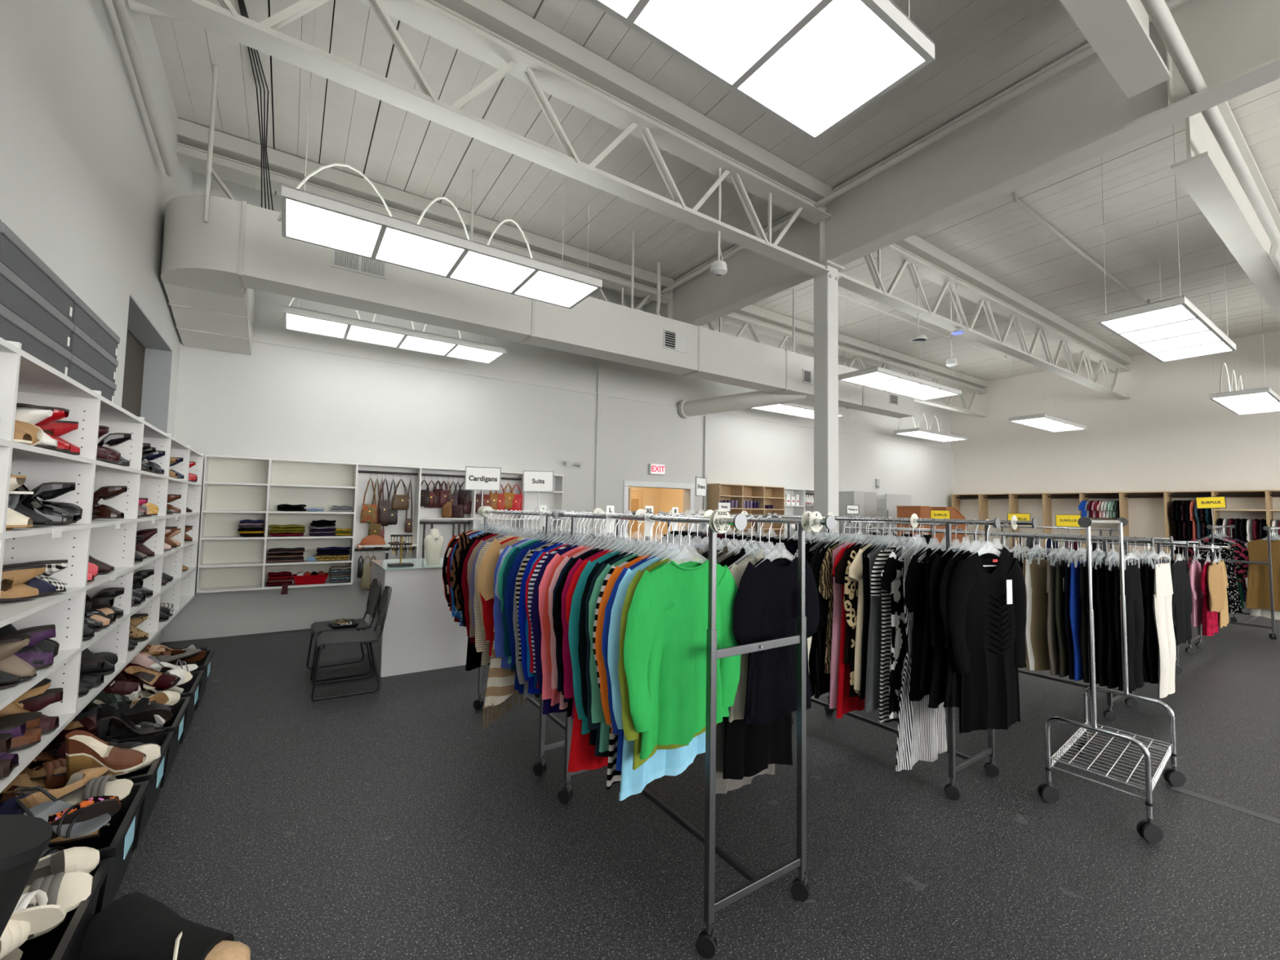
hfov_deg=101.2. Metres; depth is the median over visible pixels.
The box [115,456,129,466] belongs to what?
heels
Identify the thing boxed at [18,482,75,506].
heels
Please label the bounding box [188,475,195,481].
heels
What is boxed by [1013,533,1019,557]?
clothes hanger
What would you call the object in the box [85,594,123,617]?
heels
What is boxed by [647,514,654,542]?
clothes hanger
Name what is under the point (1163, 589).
pants
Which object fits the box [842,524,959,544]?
clothes rack
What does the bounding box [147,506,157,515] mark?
heels
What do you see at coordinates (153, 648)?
shoe
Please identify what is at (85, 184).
wall
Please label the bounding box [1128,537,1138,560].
hanger
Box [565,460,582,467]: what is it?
emergency light
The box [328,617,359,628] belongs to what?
tray
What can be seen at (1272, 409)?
diffuser
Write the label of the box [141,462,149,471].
heels
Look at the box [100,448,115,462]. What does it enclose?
heels
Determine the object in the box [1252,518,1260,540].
blouse
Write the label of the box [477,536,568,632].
cape
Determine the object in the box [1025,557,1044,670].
pants
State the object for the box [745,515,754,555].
clothes hanger
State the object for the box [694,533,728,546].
dress
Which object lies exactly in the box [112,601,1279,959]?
floor
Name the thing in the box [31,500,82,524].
heels
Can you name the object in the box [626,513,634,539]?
clothes hanger
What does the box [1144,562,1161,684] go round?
pants
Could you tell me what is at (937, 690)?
dress
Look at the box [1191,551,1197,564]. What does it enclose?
clothes hanger
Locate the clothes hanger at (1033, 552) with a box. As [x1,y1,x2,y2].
[1029,533,1037,564]
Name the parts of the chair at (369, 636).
sled leg, sled leg, seat, backrest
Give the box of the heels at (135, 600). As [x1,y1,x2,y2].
[131,595,141,605]
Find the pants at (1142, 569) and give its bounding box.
[1138,561,1149,682]
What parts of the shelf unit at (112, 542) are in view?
panel, shelf, shelf, shelf, shelf, panel, shelf, shelf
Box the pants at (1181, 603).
[1170,559,1192,645]
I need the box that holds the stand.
[386,534,413,567]
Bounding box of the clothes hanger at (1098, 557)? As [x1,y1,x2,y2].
[1094,536,1102,569]
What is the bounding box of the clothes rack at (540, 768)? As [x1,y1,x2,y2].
[473,508,631,776]
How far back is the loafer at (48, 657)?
2.24 m
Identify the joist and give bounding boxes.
[134,0,831,276]
[175,118,674,310]
[707,304,988,417]
[837,234,1130,399]
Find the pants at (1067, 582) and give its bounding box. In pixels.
[1063,560,1080,679]
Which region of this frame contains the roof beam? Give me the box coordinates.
[1170,101,1279,320]
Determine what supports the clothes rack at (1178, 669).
on the floor
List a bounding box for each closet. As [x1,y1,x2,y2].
[951,493,980,546]
[978,493,1010,552]
[1009,493,1044,556]
[1043,492,1081,556]
[1080,491,1120,555]
[1120,491,1167,560]
[1164,490,1214,558]
[1212,489,1268,588]
[1266,489,1279,538]
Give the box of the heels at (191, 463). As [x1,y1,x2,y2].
[189,461,195,467]
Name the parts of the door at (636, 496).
panel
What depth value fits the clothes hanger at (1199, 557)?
6.61 m
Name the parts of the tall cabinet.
panel, panel, door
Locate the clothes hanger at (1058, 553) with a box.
[1052,534,1063,566]
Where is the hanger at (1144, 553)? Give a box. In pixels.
[1137,537,1151,566]
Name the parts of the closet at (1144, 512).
panel, panel, rod, rail panel, panel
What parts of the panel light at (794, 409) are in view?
frame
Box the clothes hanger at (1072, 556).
[1067,535,1075,567]
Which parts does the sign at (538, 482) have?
stem, frame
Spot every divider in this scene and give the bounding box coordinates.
[477,506,483,516]
[480,506,485,516]
[482,506,493,516]
[592,507,603,519]
[635,508,644,522]
[684,510,691,515]
[697,510,704,515]
[703,509,713,526]
[709,509,719,533]
[712,509,730,533]
[801,511,812,532]
[808,511,822,532]
[910,513,918,528]
[1010,515,1017,529]
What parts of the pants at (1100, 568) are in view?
trouser leg, seat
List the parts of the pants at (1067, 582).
trouser leg, seat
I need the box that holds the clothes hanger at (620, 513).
[617,513,634,548]
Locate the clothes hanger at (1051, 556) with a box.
[1049,534,1053,565]
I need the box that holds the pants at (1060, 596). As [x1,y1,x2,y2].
[1054,560,1072,677]
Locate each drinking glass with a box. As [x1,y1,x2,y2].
[730,500,733,507]
[734,500,737,507]
[746,501,749,508]
[749,501,752,508]
[752,501,755,508]
[755,501,759,508]
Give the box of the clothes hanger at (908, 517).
[906,517,911,548]
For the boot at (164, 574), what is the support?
on the shelf unit at (172, 562)
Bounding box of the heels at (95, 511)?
[91,499,101,519]
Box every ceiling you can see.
[148,0,1279,387]
[268,0,399,177]
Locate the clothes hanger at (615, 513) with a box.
[612,512,629,548]
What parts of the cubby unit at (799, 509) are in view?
panel, panel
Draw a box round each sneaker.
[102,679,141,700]
[106,723,134,736]
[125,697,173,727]
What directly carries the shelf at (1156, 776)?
on the cart
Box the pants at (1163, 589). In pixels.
[1152,562,1176,697]
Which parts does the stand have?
stem, arm, arm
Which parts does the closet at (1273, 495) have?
panel, rail panel, panel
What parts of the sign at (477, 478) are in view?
stem, frame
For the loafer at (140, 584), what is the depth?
3.71 m
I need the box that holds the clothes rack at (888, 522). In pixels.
[848,520,959,547]
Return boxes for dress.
[565,549,640,772]
[659,529,689,542]
[671,530,702,543]
[683,531,708,545]
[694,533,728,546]
[706,533,738,547]
[718,533,750,548]
[727,534,761,549]
[736,535,771,550]
[748,535,782,551]
[762,537,796,554]
[773,537,808,554]
[786,537,817,557]
[794,538,830,695]
[804,539,837,693]
[809,540,844,697]
[813,540,853,693]
[818,541,858,673]
[829,541,863,708]
[831,542,870,718]
[835,542,875,663]
[843,542,880,697]
[848,537,874,542]
[848,542,886,690]
[859,542,892,700]
[864,543,900,712]
[870,544,911,722]
[878,539,904,545]
[880,545,919,719]
[895,546,946,771]
[904,546,946,701]
[906,541,933,548]
[919,547,955,692]
[928,547,966,708]
[933,543,956,548]
[939,549,994,707]
[947,551,1026,733]
[948,548,977,706]
[954,544,977,550]
[970,545,992,551]
[986,546,1013,558]
[1169,500,1178,554]
[1175,500,1183,554]
[1180,500,1187,553]
[1185,500,1192,541]
[1189,500,1197,539]
[1189,560,1203,626]
[1194,502,1202,537]
[1195,558,1204,571]
[1197,541,1243,613]
[1199,508,1207,537]
[1200,560,1217,635]
[1204,508,1212,537]
[1207,561,1225,612]
[1209,536,1245,600]
[1213,536,1247,601]
[1213,537,1244,608]
[1217,560,1229,627]
[1244,538,1266,577]
[1245,538,1279,611]
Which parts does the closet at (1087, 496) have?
panel, panel, rod, rail panel, panel, panel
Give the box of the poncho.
[482,537,545,730]
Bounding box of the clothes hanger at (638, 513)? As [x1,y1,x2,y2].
[635,513,641,540]
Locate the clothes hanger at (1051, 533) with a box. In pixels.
[1048,533,1054,559]
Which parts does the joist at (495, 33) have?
web post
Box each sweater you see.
[449,531,532,626]
[473,534,530,665]
[568,549,647,734]
[623,559,741,759]
[733,555,819,724]
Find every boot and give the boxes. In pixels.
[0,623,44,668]
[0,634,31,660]
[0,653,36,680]
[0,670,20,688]
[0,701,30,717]
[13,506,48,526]
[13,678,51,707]
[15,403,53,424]
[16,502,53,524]
[34,431,57,448]
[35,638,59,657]
[78,684,88,696]
[79,678,93,689]
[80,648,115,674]
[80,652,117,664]
[82,624,94,639]
[84,601,92,612]
[88,555,114,571]
[88,559,110,573]
[96,447,108,461]
[97,425,109,438]
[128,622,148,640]
[128,638,137,645]
[128,642,134,650]
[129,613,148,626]
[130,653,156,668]
[134,551,142,562]
[135,535,143,544]
[135,542,154,557]
[135,550,146,558]
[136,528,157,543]
[138,652,152,657]
[159,609,168,621]
[160,603,173,611]
[160,603,173,616]
[160,606,169,614]
[161,574,172,581]
[162,572,173,579]
[164,526,177,537]
[164,536,177,547]
[166,509,172,514]
[182,566,187,571]
[184,525,192,533]
[184,533,192,541]
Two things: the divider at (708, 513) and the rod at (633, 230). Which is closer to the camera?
the divider at (708, 513)
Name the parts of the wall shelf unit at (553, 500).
panel, shelf, shelf, shelf, panel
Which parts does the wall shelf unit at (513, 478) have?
panel, shelf, rod, shelf, panel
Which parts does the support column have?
cap plate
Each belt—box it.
[385,550,388,559]
[422,523,426,558]
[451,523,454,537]
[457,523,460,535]
[462,523,466,532]
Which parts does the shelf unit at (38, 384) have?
panel, shelf, shelf, shelf, shelf, shelf, shelf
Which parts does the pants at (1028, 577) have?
trouser leg, seat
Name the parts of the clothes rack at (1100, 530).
post, post, rail, rail, post, post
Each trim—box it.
[252,337,953,450]
[593,393,607,535]
[596,287,611,394]
[1170,785,1279,824]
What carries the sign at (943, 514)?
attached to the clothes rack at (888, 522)
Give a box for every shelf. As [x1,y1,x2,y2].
[720,483,742,485]
[720,495,742,497]
[742,496,764,497]
[743,484,764,487]
[743,528,764,529]
[764,485,784,488]
[764,497,784,498]
[764,508,784,510]
[764,528,783,529]
[784,488,804,490]
[784,505,804,506]
[1050,720,1172,799]
[1214,509,1266,511]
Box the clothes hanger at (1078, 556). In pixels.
[1074,535,1081,568]
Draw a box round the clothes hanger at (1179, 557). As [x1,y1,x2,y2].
[1174,547,1182,563]
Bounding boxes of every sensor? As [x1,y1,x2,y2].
[710,151,727,276]
[909,255,928,343]
[946,295,957,367]
[951,273,964,334]
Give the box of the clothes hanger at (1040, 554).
[1037,533,1042,564]
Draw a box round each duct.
[160,194,914,417]
[678,391,806,417]
[1059,0,1170,98]
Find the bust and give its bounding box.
[423,528,444,564]
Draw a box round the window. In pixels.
[121,294,172,433]
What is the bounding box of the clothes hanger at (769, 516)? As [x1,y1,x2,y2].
[763,515,772,557]
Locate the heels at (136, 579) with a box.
[132,575,142,586]
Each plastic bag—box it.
[806,494,809,506]
[808,494,812,506]
[811,494,813,506]
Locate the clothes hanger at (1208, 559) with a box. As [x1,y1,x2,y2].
[1204,546,1211,564]
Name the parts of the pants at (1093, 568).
trouser leg, seat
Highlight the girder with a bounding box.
[639,0,1279,325]
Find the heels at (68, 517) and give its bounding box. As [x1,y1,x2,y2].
[17,484,76,523]
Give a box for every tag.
[539,505,546,526]
[605,505,613,533]
[644,506,653,536]
[671,506,678,530]
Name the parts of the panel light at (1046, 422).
frame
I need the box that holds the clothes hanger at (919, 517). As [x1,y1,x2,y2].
[902,517,921,561]
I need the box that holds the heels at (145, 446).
[142,443,150,452]
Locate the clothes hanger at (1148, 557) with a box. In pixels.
[1143,537,1155,568]
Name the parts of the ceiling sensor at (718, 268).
cord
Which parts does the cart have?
frame, rail, frame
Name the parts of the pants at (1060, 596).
trouser leg, seat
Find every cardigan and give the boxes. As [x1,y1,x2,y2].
[442,529,490,611]
[442,529,493,606]
[445,530,493,604]
[446,530,497,622]
[450,530,499,618]
[461,533,518,643]
[466,533,522,647]
[469,533,527,630]
[476,535,536,642]
[479,535,540,656]
[493,537,553,668]
[502,539,564,671]
[504,539,568,689]
[509,540,570,693]
[512,541,578,697]
[518,542,586,693]
[524,542,592,688]
[525,542,590,688]
[527,543,597,674]
[530,543,603,714]
[538,545,609,706]
[542,545,614,694]
[548,546,618,709]
[552,546,625,702]
[552,547,631,716]
[561,548,635,718]
[577,551,653,745]
[585,551,661,757]
[588,552,666,752]
[595,553,678,733]
[601,554,684,771]
[617,555,719,769]
[703,550,774,795]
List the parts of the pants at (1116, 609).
trouser leg, seat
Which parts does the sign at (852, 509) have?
frame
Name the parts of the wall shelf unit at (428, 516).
panel, rod, shelf, rod, shelf, panel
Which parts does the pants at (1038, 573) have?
trouser leg, seat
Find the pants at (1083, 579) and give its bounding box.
[1080,561,1097,683]
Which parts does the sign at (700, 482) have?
frame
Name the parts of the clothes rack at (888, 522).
rail, rail, post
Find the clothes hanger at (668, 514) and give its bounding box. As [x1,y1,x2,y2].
[664,514,671,543]
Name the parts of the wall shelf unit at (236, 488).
panel, shelf, shelf, shelf, shelf, shelf, shelf, panel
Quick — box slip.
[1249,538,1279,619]
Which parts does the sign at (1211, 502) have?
frame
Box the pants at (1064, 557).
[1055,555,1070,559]
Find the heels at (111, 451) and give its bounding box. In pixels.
[97,445,119,462]
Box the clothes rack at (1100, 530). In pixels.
[992,524,1118,556]
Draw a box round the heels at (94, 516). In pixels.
[91,514,98,518]
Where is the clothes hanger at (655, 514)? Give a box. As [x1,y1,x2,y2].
[652,514,659,542]
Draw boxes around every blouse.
[451,531,504,626]
[494,537,555,599]
[497,538,559,663]
[863,531,880,542]
[880,532,898,541]
[897,533,916,544]
[916,533,935,546]
[1025,537,1039,557]
[1045,538,1059,559]
[1067,542,1078,559]
[1090,542,1100,559]
[1183,537,1248,582]
[1210,536,1245,586]
[1216,518,1223,537]
[1222,518,1229,537]
[1227,518,1235,538]
[1234,518,1241,540]
[1239,518,1248,542]
[1246,518,1253,541]
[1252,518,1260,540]
[1258,519,1266,539]
[1271,519,1279,538]
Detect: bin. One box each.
[18,857,111,959]
[58,780,149,915]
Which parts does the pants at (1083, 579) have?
trouser leg, seat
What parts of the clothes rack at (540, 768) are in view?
post, rail, post, rail, post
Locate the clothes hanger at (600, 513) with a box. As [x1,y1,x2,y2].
[597,512,613,546]
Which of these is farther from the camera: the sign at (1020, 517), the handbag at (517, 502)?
the sign at (1020, 517)
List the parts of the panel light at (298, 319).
frame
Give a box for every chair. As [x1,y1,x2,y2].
[306,578,381,681]
[311,586,391,701]
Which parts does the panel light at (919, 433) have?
frame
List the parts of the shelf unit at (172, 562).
panel, shelf, shelf, shelf, shelf, shelf, shelf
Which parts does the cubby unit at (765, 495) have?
panel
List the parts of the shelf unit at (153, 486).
panel, shelf, shelf, shelf, shelf, panel, shelf, shelf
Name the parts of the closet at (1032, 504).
panel, panel, rod, rail panel, panel, panel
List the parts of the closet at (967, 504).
panel, panel, rail panel, panel, panel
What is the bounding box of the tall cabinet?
[839,491,911,541]
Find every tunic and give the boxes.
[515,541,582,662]
[592,552,671,789]
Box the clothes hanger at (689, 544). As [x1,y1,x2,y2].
[679,515,702,564]
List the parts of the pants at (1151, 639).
seat, trouser leg, trouser leg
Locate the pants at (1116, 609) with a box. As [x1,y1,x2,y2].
[1112,564,1128,690]
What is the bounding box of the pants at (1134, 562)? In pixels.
[1128,560,1142,564]
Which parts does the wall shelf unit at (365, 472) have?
panel, rod, shelf, rod, shelf, panel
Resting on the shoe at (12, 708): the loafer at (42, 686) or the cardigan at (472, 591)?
the loafer at (42, 686)
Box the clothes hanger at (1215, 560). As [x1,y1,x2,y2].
[1211,546,1218,566]
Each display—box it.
[896,506,945,546]
[930,506,968,546]
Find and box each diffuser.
[286,199,381,256]
[286,313,347,337]
[346,325,404,346]
[376,227,463,275]
[400,335,454,355]
[448,345,501,362]
[450,251,533,291]
[515,271,595,306]
[602,0,637,15]
[635,0,818,82]
[738,0,924,135]
[753,404,782,408]
[766,405,802,413]
[785,409,813,416]
[804,414,840,417]
[844,372,897,384]
[866,378,918,390]
[888,384,938,395]
[898,431,929,435]
[907,389,956,399]
[912,433,939,437]
[922,435,951,439]
[937,437,963,441]
[1013,417,1052,423]
[1025,421,1063,426]
[1036,423,1072,429]
[1046,426,1082,431]
[1102,304,1194,333]
[1120,319,1208,342]
[1137,330,1220,351]
[1152,341,1231,360]
[1213,392,1271,402]
[1222,397,1277,406]
[1228,402,1279,410]
[1235,406,1279,413]
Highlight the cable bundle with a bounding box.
[237,0,273,210]
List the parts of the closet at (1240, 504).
panel, panel, rod, rail panel, panel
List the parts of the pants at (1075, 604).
trouser leg, seat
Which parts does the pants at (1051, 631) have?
trouser leg, seat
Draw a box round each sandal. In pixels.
[0,758,69,794]
[0,919,31,959]
[1,947,22,959]
[8,491,33,509]
[9,889,66,935]
[15,785,111,838]
[22,871,93,912]
[26,751,57,768]
[26,912,66,940]
[40,845,66,858]
[51,783,66,789]
[101,822,110,827]
[140,688,159,697]
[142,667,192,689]
[148,655,198,671]
[157,645,205,662]
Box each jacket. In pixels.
[532,530,563,536]
[542,531,570,537]
[551,533,586,539]
[563,533,596,540]
[575,534,606,542]
[581,536,616,542]
[591,537,626,544]
[600,537,639,546]
[613,539,653,547]
[624,540,663,548]
[635,542,672,550]
[643,542,684,551]
[653,543,693,552]
[662,544,703,553]
[671,546,705,555]
[680,546,722,555]
[688,543,733,556]
[697,548,740,559]
[705,545,750,559]
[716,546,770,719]
[728,548,812,722]
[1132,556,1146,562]
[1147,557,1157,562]
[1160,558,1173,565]
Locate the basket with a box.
[292,573,328,585]
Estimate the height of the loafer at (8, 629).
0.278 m
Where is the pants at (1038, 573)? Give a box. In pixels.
[1022,559,1065,670]
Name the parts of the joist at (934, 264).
web post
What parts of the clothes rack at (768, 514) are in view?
rail, rail, post, post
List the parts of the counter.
panel, glass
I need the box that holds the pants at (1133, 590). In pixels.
[1119,564,1144,692]
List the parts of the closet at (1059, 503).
panel, panel, rod, rail panel, panel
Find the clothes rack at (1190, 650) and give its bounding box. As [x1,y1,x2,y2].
[1052,538,1230,653]
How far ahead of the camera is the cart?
2.97 m
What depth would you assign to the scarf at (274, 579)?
6.38 m
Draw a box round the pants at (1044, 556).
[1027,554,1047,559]
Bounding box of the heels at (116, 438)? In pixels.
[97,432,131,447]
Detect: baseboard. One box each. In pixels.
[150,632,161,644]
[160,614,368,642]
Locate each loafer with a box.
[0,711,41,729]
[0,719,26,738]
[0,733,12,752]
[0,751,18,768]
[0,759,13,778]
[0,793,32,814]
[4,727,41,751]
[13,624,55,646]
[13,650,53,668]
[16,688,62,711]
[31,714,58,733]
[48,713,97,745]
[75,702,119,720]
[79,671,103,686]
[80,658,105,674]
[85,596,114,609]
[98,737,143,748]
[106,613,115,622]
[132,578,143,590]
[132,591,145,602]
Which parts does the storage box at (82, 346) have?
lid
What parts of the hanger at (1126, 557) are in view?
arm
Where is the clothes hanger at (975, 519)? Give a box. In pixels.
[973,519,982,553]
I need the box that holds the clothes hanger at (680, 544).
[673,515,684,561]
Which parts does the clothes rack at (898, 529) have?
post, post, rail, rail, post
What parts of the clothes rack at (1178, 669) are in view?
post, post, rail, post, post, rail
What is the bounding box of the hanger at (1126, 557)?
[1114,553,1128,569]
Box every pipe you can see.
[111,0,173,177]
[128,0,182,20]
[633,0,1189,308]
[655,262,661,315]
[702,416,706,532]
[838,293,1006,360]
[1011,191,1150,304]
[1140,0,1279,274]
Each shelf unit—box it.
[0,337,20,576]
[0,342,100,792]
[75,391,144,715]
[126,420,171,665]
[157,436,190,633]
[179,447,204,611]
[195,454,270,593]
[262,457,357,589]
[351,462,421,584]
[417,466,475,558]
[473,471,524,534]
[524,474,563,534]
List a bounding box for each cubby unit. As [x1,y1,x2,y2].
[707,483,784,537]
[784,488,804,537]
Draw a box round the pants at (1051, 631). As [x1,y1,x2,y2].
[1046,559,1062,675]
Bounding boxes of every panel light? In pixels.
[277,8,602,309]
[280,153,506,364]
[586,0,934,142]
[744,305,844,419]
[838,305,961,400]
[893,372,968,441]
[1008,357,1087,432]
[1096,124,1236,362]
[1208,293,1279,415]
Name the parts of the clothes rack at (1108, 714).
post, rail, rail, post, post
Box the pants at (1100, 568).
[1095,563,1114,686]
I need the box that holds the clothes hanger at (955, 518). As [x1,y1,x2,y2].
[953,518,957,551]
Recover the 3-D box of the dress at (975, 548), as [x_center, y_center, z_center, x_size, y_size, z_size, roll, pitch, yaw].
[2.177,0.872,3.334,0.617,0.907,0.066,3,-4,-33]
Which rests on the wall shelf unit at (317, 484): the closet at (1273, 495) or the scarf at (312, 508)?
the scarf at (312, 508)
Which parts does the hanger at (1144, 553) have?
arm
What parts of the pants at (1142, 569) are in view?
seat, trouser leg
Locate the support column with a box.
[813,259,844,541]
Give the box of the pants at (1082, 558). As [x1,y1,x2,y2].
[1072,557,1086,561]
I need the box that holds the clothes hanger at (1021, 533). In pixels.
[1020,533,1023,563]
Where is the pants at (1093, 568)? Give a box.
[1086,562,1102,684]
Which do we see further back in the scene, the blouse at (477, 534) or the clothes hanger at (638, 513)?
the blouse at (477, 534)
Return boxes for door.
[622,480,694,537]
[627,488,631,538]
[631,490,642,540]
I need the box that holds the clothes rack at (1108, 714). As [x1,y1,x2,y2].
[933,528,1173,720]
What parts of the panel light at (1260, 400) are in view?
frame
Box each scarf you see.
[237,520,264,536]
[265,547,304,562]
[266,571,293,586]
[267,524,305,536]
[277,504,306,511]
[305,507,324,511]
[306,555,317,561]
[308,525,336,535]
[310,520,336,526]
[314,546,350,560]
[328,565,351,582]
[332,505,352,511]
[333,528,351,535]
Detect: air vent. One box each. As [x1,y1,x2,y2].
[331,248,386,279]
[663,328,688,353]
[802,368,813,384]
[888,393,898,405]
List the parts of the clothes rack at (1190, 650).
post, rail, rail, post, post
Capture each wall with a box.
[0,0,193,644]
[160,171,954,632]
[628,486,683,541]
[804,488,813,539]
[950,330,1279,493]
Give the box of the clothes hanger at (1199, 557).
[1196,544,1201,560]
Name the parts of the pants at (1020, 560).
seat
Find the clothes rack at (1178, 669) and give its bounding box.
[1005,536,1200,673]
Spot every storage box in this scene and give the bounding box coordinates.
[0,222,76,321]
[0,262,74,351]
[0,303,71,376]
[67,354,116,402]
[68,324,118,382]
[71,295,119,359]
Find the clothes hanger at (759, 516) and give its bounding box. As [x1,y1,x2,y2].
[757,515,763,542]
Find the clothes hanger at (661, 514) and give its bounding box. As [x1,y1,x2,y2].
[657,514,665,542]
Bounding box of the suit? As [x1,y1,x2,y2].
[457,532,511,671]
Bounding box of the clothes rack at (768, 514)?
[657,511,802,538]
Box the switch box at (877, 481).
[875,479,879,488]
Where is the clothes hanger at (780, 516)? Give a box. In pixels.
[775,515,785,558]
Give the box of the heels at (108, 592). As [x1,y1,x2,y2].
[90,587,124,599]
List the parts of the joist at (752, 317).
web post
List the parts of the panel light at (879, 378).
frame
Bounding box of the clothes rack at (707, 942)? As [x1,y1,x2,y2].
[557,509,835,958]
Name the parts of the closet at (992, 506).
panel, panel, rod, rail panel, panel, panel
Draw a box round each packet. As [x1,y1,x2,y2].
[785,493,790,505]
[790,496,795,505]
[794,494,799,505]
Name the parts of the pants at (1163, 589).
trouser leg, seat, trouser leg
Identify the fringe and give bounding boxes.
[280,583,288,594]
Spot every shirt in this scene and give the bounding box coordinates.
[607,555,705,800]
[1078,500,1089,517]
[1084,500,1091,517]
[1088,500,1094,517]
[1091,500,1097,517]
[1094,500,1101,517]
[1097,500,1103,517]
[1100,500,1110,518]
[1103,500,1113,518]
[1107,500,1114,518]
[1110,500,1118,518]
[1114,500,1119,518]
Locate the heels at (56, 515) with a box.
[11,488,73,523]
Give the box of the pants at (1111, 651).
[1103,563,1118,688]
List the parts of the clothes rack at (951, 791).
post, post, rail, rail, post, post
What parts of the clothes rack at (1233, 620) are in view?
post, rail, post, post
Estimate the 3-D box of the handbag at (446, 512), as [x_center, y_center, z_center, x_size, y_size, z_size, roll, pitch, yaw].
[-2.786,0.242,7.612,0.140,0.612,0.090,2,-3,-12]
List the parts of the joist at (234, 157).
web post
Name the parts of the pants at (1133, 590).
trouser leg, seat, trouser leg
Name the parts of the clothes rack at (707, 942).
post, rail, post, post, rail, post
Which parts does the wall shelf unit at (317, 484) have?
panel, shelf, shelf, shelf, shelf, shelf, shelf, panel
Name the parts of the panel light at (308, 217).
frame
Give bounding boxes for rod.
[203,64,218,222]
[470,169,475,240]
[631,229,635,308]
[792,288,795,351]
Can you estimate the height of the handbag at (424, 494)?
0.452 m
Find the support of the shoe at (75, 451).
on the shelf unit at (38, 384)
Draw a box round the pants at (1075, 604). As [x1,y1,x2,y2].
[1069,561,1086,680]
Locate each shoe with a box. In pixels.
[0,580,39,600]
[0,785,53,801]
[0,814,53,937]
[1,564,45,586]
[1,576,66,592]
[2,563,20,566]
[5,507,32,529]
[8,474,26,492]
[13,426,32,444]
[14,420,43,445]
[17,560,67,577]
[18,765,66,780]
[19,766,110,808]
[22,577,56,595]
[25,846,99,888]
[28,741,66,768]
[34,405,69,426]
[38,420,78,436]
[44,432,70,452]
[48,795,120,839]
[48,828,100,847]
[55,436,79,455]
[60,774,133,804]
[65,729,146,779]
[79,742,161,776]
[79,891,250,959]
[80,689,128,712]
[83,698,106,711]
[84,609,106,617]
[84,616,102,631]
[87,561,97,577]
[87,572,93,582]
[89,614,110,626]
[93,485,127,502]
[93,498,124,518]
[96,703,164,737]
[97,607,113,617]
[111,704,173,727]
[112,448,120,464]
[113,671,126,680]
[115,768,144,778]
[120,662,180,691]
[129,690,180,708]
[132,586,153,596]
[133,568,154,579]
[137,504,146,517]
[137,508,145,516]
[138,497,147,506]
[139,644,167,653]
[141,460,160,467]
[141,461,152,471]
[142,447,155,457]
[142,450,164,461]
[144,646,165,656]
[145,462,159,473]
[145,686,182,696]
[148,462,164,474]
[155,648,201,663]
[164,528,171,534]
[164,542,171,550]
[166,503,181,513]
[166,644,207,655]
[167,493,181,502]
[167,528,181,537]
[168,469,177,477]
[168,537,180,546]
[169,457,177,464]
[169,457,183,466]
[169,469,183,479]
[171,660,196,666]
[188,472,197,482]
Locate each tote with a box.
[0,730,173,848]
[45,696,191,787]
[128,670,204,743]
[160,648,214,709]
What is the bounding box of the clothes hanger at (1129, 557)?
[1125,536,1133,564]
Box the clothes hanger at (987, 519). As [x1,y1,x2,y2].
[981,519,994,565]
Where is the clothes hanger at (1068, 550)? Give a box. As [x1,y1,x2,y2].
[1065,538,1073,559]
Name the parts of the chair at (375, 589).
sled leg, seat, sled leg, backrest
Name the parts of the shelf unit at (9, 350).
shelf, shelf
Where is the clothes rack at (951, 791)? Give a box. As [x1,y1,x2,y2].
[772,512,1037,799]
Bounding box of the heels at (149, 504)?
[144,502,159,515]
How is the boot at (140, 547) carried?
on the shelf unit at (153, 486)
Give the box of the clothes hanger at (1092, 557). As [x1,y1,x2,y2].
[1090,536,1095,562]
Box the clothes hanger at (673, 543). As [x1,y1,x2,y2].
[670,515,676,559]
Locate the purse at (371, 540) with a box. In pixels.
[356,534,385,550]
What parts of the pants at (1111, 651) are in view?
seat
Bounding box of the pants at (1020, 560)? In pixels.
[1017,557,1035,667]
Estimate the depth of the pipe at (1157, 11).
4.05 m
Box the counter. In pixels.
[368,557,467,677]
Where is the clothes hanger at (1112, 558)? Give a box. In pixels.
[1108,538,1117,570]
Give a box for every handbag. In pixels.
[357,551,363,577]
[360,478,377,523]
[360,555,371,590]
[367,555,376,591]
[368,475,381,535]
[373,472,384,548]
[377,478,390,526]
[387,473,397,524]
[391,476,409,510]
[404,474,413,533]
[420,480,430,506]
[423,480,436,507]
[432,478,443,507]
[438,477,449,506]
[441,476,452,517]
[447,476,457,509]
[451,477,463,518]
[457,481,470,505]
[462,490,471,514]
[475,490,481,512]
[482,490,492,506]
[489,491,497,510]
[493,484,505,514]
[503,483,514,509]
[508,484,522,511]
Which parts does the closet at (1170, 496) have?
panel, panel, rod, rail panel, panel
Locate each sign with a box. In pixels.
[464,466,501,506]
[522,470,553,508]
[648,463,665,475]
[695,476,706,510]
[717,502,730,511]
[846,504,858,522]
[929,510,950,524]
[1007,513,1030,532]
[1055,514,1081,532]
[1195,496,1226,526]
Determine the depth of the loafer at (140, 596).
3.74 m
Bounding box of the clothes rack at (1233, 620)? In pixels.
[1206,524,1279,639]
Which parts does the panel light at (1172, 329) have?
frame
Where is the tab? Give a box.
[173,931,182,959]
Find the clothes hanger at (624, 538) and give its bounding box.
[622,513,628,539]
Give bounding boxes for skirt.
[722,706,792,779]
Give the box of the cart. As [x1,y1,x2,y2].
[1037,516,1185,843]
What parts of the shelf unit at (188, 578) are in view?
panel, shelf, shelf, shelf, shelf, shelf, shelf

